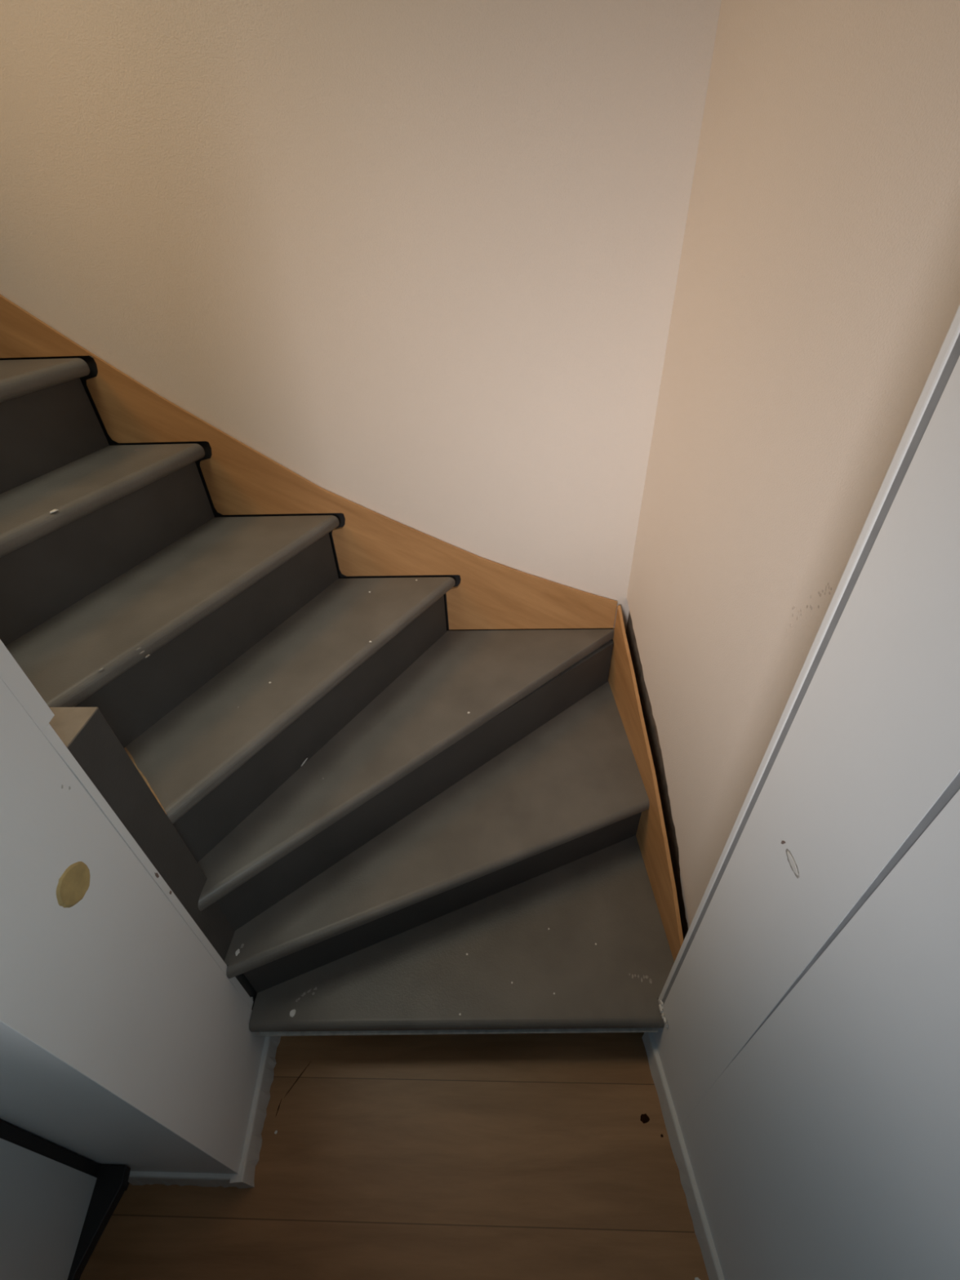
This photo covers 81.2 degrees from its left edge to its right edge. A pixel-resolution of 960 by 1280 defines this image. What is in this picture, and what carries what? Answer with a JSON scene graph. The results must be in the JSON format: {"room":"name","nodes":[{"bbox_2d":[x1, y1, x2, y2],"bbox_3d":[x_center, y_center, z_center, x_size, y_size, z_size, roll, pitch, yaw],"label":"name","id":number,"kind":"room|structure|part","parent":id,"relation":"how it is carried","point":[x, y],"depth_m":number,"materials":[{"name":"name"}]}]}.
{"room":"staircase","nodes":[
{"label":"staircase","id":0,"kind":"room"},
{"bbox_2d":[0,639,265,1173],"bbox_3d":[-1.247,0.089,0.542,1.466,2.420,0.276,-1,38,2],"label":"wall","id":1,"kind":"structure","parent":0,"point":[126,1039],"depth_m":0.78,"materials":[{"name":"white paint"}]},
{"bbox_2d":[0,1120,130,1279],"bbox_3d":[-0.718,0.464,0.342,0.091,2.050,0.493,-6,39,-5],"label":"door","id":2,"kind":"structure","parent":1,"relation":"in","point":[57,1203],"depth_m":0.94,"materials":[{"name":"grey paint"}]},
{"bbox_2d":[128,1171,235,1187],"bbox_3d":[-0.598,1.092,1.143,0.239,0.063,0.026,-1,38,2],"label":"baseboard","id":3,"kind":"structure","parent":1,"relation":"attached to","point":[135,1178],"depth_m":1.12,"materials":[{"name":"white paint"}]},
{"bbox_2d":[229,1035,280,1188],"bbox_3d":[-0.489,1.014,1.236,0.031,0.064,0.273,-4,38,-2],"label":"baseboard","id":4,"kind":"structure","parent":1,"relation":"attached to","point":[245,1178],"depth_m":1.20,"materials":[{"name":"white paint"}]},
{"bbox_2d":[0,0,721,632],"bbox_3d":[-0.772,-1.011,0.998,2.600,3.550,0.120,-1,38,2],"label":"wall","id":5,"kind":"structure","parent":0,"point":[419,259],"depth_m":1.08,"materials":[{"name":"paint"}]},
{"bbox_2d":[80,1032,709,1279],"bbox_3d":[-0.176,1.235,1.017,1.950,0.031,2.850,-1,38,2],"label":"floor","id":6,"kind":"structure","parent":0,"point":[508,1156],"depth_m":1.15,"materials":[{"name":"brown wood"}]},
{"bbox_2d":[0,294,683,1036],"bbox_3d":[-0.660,-0.120,1.036,2.205,2.100,0.920,-1,38,2],"label":"staircase","id":7,"kind":"structure","parent":6,"relation":"on","point":[400,779],"depth_m":1.28,"materials":[{"name":"grey paint"}]},
{"bbox_3d":[-0.585,0.120,0.759,0.094,0.002,0.080,-1,38,2],"label":"post","id":8,"kind":"part","parent":7,"relation":"part of","materials":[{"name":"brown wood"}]},
{"bbox_3d":[-0.570,0.525,1.079,0.095,1.030,0.080,-1,38,2],"label":"newel post","id":9,"kind":"part","parent":7,"relation":"part of","materials":[{"name":"grey paint"}]},
{"bbox_2d":[626,0,959,940],"bbox_3d":[0.436,-0.722,0.574,0.056,3.550,0.855,-4,38,-2],"label":"wall","id":10,"kind":"structure","parent":0,"point":[816,301],"depth_m":0.79,"materials":[{"name":"paint"}]},
{"bbox_2d":[653,304,959,1279],"bbox_3d":[0.482,0.414,0.047,0.288,2.420,1.382,-1,38,2],"label":"wall","id":11,"kind":"structure","parent":0,"point":[808,1042],"depth_m":0.58,"materials":[{"name":"white paint"}]},
{"bbox_2d":[641,1032,724,1279],"bbox_3d":[0.448,1.250,0.892,0.029,0.064,1.074,-5,38,-3],"label":"baseboard","id":12,"kind":"structure","parent":11,"relation":"attached to","point":[702,1230],"depth_m":1.12,"materials":[{"name":"white paint"}]},
{"bbox_3d":[0.445,0.474,-0.026,0.016,2.420,1.201,-5,38,-3],"label":"panel","id":13,"kind":"part","parent":11,"relation":"part of","materials":[{"name":"white paint"}]}
]}

